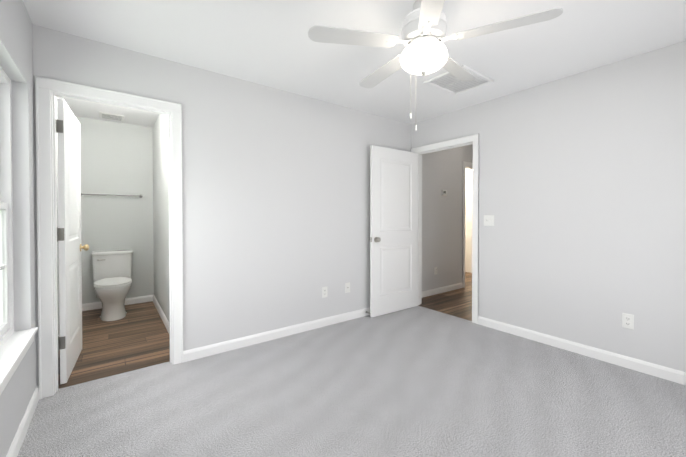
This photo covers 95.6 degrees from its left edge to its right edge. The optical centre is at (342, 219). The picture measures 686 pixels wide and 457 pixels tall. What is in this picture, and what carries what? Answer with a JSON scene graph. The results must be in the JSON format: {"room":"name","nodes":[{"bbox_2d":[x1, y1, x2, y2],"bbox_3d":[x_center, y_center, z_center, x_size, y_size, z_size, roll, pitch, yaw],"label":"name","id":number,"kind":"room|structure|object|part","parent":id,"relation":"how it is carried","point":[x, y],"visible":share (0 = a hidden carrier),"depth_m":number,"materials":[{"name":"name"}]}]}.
{"room":"empty bedroom","nodes":[
{"label":"empty bedroom","id":0,"kind":"room"},
{"bbox_2d":[0,0,62,456],"bbox_3d":[-1.762,-0.037,1.563,0.160,2.440,5.825,-1,1,-37],"label":"wall","id":1,"kind":"structure","parent":0,"point":[16,46],"depth_m":1.86,"materials":[{"name":"grey paint"}]},
{"bbox_2d":[0,66,13,347],"bbox_3d":[-1.727,-0.070,1.466,0.080,1.490,0.900,-1,1,-37],"label":"window unit","id":2,"kind":"structure","parent":1,"relation":"in","point":[6,271],"depth_m":1.80,"materials":[{"name":"white plastic"}]},
{"bbox_2d":[0,327,37,394],"bbox_3d":[-1.656,0.714,1.529,0.098,0.080,0.960,-1,1,-37],"label":"window sill","id":3,"kind":"structure","parent":1,"relation":"attached to","point":[15,347],"depth_m":1.60,"materials":[{"name":"white paint"}]},
{"bbox_2d":[6,385,38,456],"bbox_3d":[-1.018,1.149,0.728,0.014,0.088,3.285,-1,1,-37],"label":"baseboard","id":4,"kind":"structure","parent":1,"relation":"attached to","point":[14,449],"depth_m":1.68,"materials":[{"name":"white paint"}]},
{"bbox_2d":[58,301,169,388],"bbox_3d":[-2.362,1.189,3.245,0.878,0.050,2.205,-1,1,-37],"label":"floor","id":5,"kind":"structure","parent":0,"point":[136,337],"depth_m":2.90,"materials":[{"name":"brown wood"}]},
{"bbox_2d":[91,249,132,320],"bbox_3d":[-2.796,0.784,3.785,0.432,0.746,0.772,-1,1,-37],"label":"toilet","id":6,"kind":"object","parent":5,"relation":"on","point":[112,273],"visible":1,"depth_m":3.74,"materials":[{"name":"white ceramic"}]},
{"bbox_2d":[75,116,153,303],"bbox_3d":[-3.011,-0.067,4.193,0.993,2.440,0.115,-1,1,-37],"label":"wall","id":7,"kind":"structure","parent":0,"point":[116,158],"depth_m":4.13,"materials":[{"name":"white paint"}]},
{"bbox_2d":[81,193,142,197],"bbox_3d":[-3.022,-0.316,4.066,0.684,0.044,0.071,-1,1,-37],"label":"towel rail","id":8,"kind":"object","parent":7,"relation":"attached to","point":[140,196],"visible":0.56,"depth_m":4.04,"materials":[{"name":"silver metal"}]},
{"bbox_2d":[82,295,151,310],"bbox_3d":[-3.022,1.110,4.118,0.810,0.088,0.014,-1,1,-37],"label":"baseboard","id":9,"kind":"structure","parent":7,"relation":"attached to","point":[128,301],"depth_m":4.20,"materials":[{"name":"white paint"}]},
{"bbox_2d":[153,114,168,320],"bbox_3d":[-1.977,-0.060,3.544,0.115,2.440,2.165,-1,1,-37],"label":"wall","id":10,"kind":"structure","parent":0,"point":[160,214],"depth_m":3.68,"materials":[{"name":"white paint"}]},
{"bbox_2d":[152,295,168,332],"bbox_3d":[-2.033,1.116,3.525,0.014,0.088,2.149,-1,1,-37],"label":"baseboard","id":11,"kind":"structure","parent":10,"relation":"attached to","point":[161,313],"depth_m":3.64,"materials":[{"name":"white paint"}]},
{"bbox_2d":[32,24,410,386],"bbox_3d":[-0.577,-0.055,3.168,3.662,2.440,0.115,-1,1,-37],"label":"wall","id":12,"kind":"structure","parent":0,"point":[275,208],"depth_m":2.91,"materials":[{"name":"white paint"}]},
{"bbox_2d":[56,98,88,383],"bbox_3d":[-2.173,0.157,2.487,0.155,2.015,0.702,0,1,-33],"label":"bathroom door","id":13,"kind":"structure","parent":12,"relation":"in","point":[71,247],"depth_m":2.34,"materials":[{"name":"white paint"}]},
{"bbox_3d":[-2.337,0.250,2.742,0.155,0.066,0.096,0,1,-33],"label":"knob","id":14,"kind":"part","parent":13,"relation":"part of","materials":[{"name":"gold metal"}]},
{"bbox_2d":[35,76,182,398],"bbox_3d":[-1.692,0.122,2.335,0.850,2.105,0.155,-1,1,-37],"label":"door frame","id":15,"kind":"structure","parent":12,"relation":"attached to","point":[44,87],"depth_m":2.11,"materials":[{"name":"white paint"}]},
{"bbox_2d":[183,307,370,361],"bbox_3d":[-0.193,1.118,3.388,2.799,0.088,0.015,-1,1,-37],"label":"baseboard","id":16,"kind":"structure","parent":12,"relation":"attached to","point":[196,353],"depth_m":2.98,"materials":[{"name":"white paint"}]},
{"bbox_2d":[322,287,326,297],"bbox_3d":[-0.198,0.792,3.385,0.070,0.115,0.008,-1,1,-37],"label":"outlet","id":17,"kind":"object","parent":12,"relation":"attached to","point":[324,291],"visible":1,"depth_m":3.38,"materials":[{"name":"white plastic"}]},
{"bbox_2d":[345,282,349,292],"bbox_3d":[0.057,0.785,3.570,0.070,0.115,0.017,-1,1,-37],"label":"outlet plate","id":18,"kind":"object","parent":12,"relation":"attached to","point":[347,287],"visible":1,"depth_m":3.57,"materials":[{"name":"white plastic"}]},
{"bbox_2d":[17,306,685,456],"bbox_3d":[0.437,1.205,1.846,3.682,0.050,3.390,-1,1,-37],"label":"floor","id":19,"kind":"structure","parent":0,"point":[418,381],"depth_m":1.99,"materials":[{"name":"grey carpet"}]},
{"bbox_2d":[23,0,685,126],"bbox_3d":[1.109,-1.332,3.697,7.333,0.100,5.825,-1,1,-37],"label":"ceiling","id":20,"kind":"structure","parent":0,"point":[270,43],"depth_m":2.20,"materials":[{"name":"white paint"}]},
{"bbox_2d":[99,112,123,120],"bbox_3d":[-2.875,-1.276,3.866,0.250,0.016,0.250,-1,1,-37],"label":"ceiling vent","id":21,"kind":"object","parent":20,"relation":"in","point":[104,115],"visible":0.98,"depth_m":3.84,"materials":[{"name":"white plastic"}]},
{"bbox_2d":[308,0,562,130],"bbox_3d":[0.479,-0.912,1.869,1.280,0.696,1.278,-1,1,-37],"label":"ceiling fan","id":22,"kind":"object","parent":20,"relation":"hanging from","point":[423,33],"visible":1,"depth_m":1.74,"materials":[{"name":"white"}]},
{"bbox_3d":[0.474,-0.943,1.828,0.270,0.146,0.270,-1,1,-37],"label":"lamp shade","id":23,"kind":"part","parent":22,"relation":"part of","materials":[{"name":"white glass"}]},
{"bbox_2d":[423,65,493,95],"bbox_3d":[1.060,-1.262,2.852,0.495,0.020,0.410,-1,1,-37],"label":"ceiling vent","id":24,"kind":"object","parent":20,"relation":"in","point":[447,82],"visible":0.83,"depth_m":2.88,"materials":[{"name":"white plastic"}]},
{"bbox_2d":[418,272,471,320],"bbox_3d":[2.107,1.162,5.504,3.376,0.050,2.595,-1,1,-37],"label":"floor","id":25,"kind":"structure","parent":0,"point":[457,302],"depth_m":4.36,"materials":[{"name":"brown wood"}]},
{"bbox_2d":[422,145,472,290],"bbox_3d":[2.216,-0.082,5.422,3.511,2.440,0.115,-1,1,-37],"label":"wall","id":26,"kind":"structure","parent":0,"point":[441,230],"depth_m":4.86,"materials":[{"name":"white paint"}]},
{"bbox_2d":[422,283,462,297],"bbox_3d":[1.472,1.102,4.797,1.290,0.088,0.014,-1,1,-37],"label":"baseboard","id":27,"kind":"structure","parent":26,"relation":"attached to","point":[435,291],"depth_m":4.82,"materials":[{"name":"white paint"}]},
{"bbox_2d":[462,161,472,287],"bbox_3d":[2.369,0.085,5.454,0.950,2.105,0.020,-1,1,-37],"label":"door frame","id":28,"kind":"structure","parent":26,"relation":"attached to","point":[465,164],"depth_m":5.18,"materials":[{"name":"white paint"}]},
{"bbox_2d":[465,168,472,272],"bbox_3d":[1.857,-0.090,6.136,2.000,2.440,1.460,-1,1,-37],"label":"wall beyond the room","id":29,"kind":"structure","parent":0,"point":[468,215],"depth_m":6.57,"materials":[{"name":"white paint"}]},
{"bbox_2d":[411,41,685,371],"bbox_3d":[1.959,-0.053,2.933,0.115,2.440,3.560,-1,1,-37],"label":"wall","id":30,"kind":"structure","parent":0,"point":[582,189],"depth_m":2.65,"materials":[{"name":"white paint"}]},
{"bbox_2d":[411,134,478,323],"bbox_3d":[1.263,0.104,3.864,0.155,2.105,0.960,-1,1,-37],"label":"door frame","id":31,"kind":"structure","parent":30,"relation":"attached to","point":[474,138],"depth_m":3.49,"materials":[{"name":"white paint"}]},
{"bbox_2d":[370,145,417,316],"bbox_3d":[0.660,0.141,3.886,0.813,2.015,0.155,0,1,-36],"label":"bedroom door","id":32,"kind":"structure","parent":31,"relation":"attached to","point":[393,230],"depth_m":3.84,"materials":[{"name":"white paint"}]},
{"bbox_3d":[0.369,0.239,3.678,0.096,0.066,0.155,0,1,-36],"label":"knob","id":33,"kind":"part","parent":32,"relation":"part of","materials":[{"name":"grey metal"}]},
{"bbox_2d":[484,215,493,225],"bbox_3d":[1.566,0.013,3.346,0.019,0.115,0.116,-1,1,-37],"label":"double light switch","id":34,"kind":"object","parent":30,"relation":"attached to","point":[488,220],"visible":1,"depth_m":3.35,"materials":[{"name":"white plastic"}]},
{"bbox_2d":[478,316,685,384],"bbox_3d":[2.193,1.128,2.526,0.014,0.088,2.315,-1,1,-37],"label":"baseboard","id":35,"kind":"structure","parent":30,"relation":"attached to","point":[666,373],"depth_m":2.62,"materials":[{"name":"white paint"}]},
{"bbox_2d":[622,313,633,329],"bbox_3d":[2.248,0.803,2.454,0.008,0.115,0.070,-1,1,-37],"label":"outlet","id":36,"kind":"object","parent":30,"relation":"attached to","point":[627,320],"visible":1,"depth_m":2.45,"materials":[{"name":"white plastic"}]}
]}

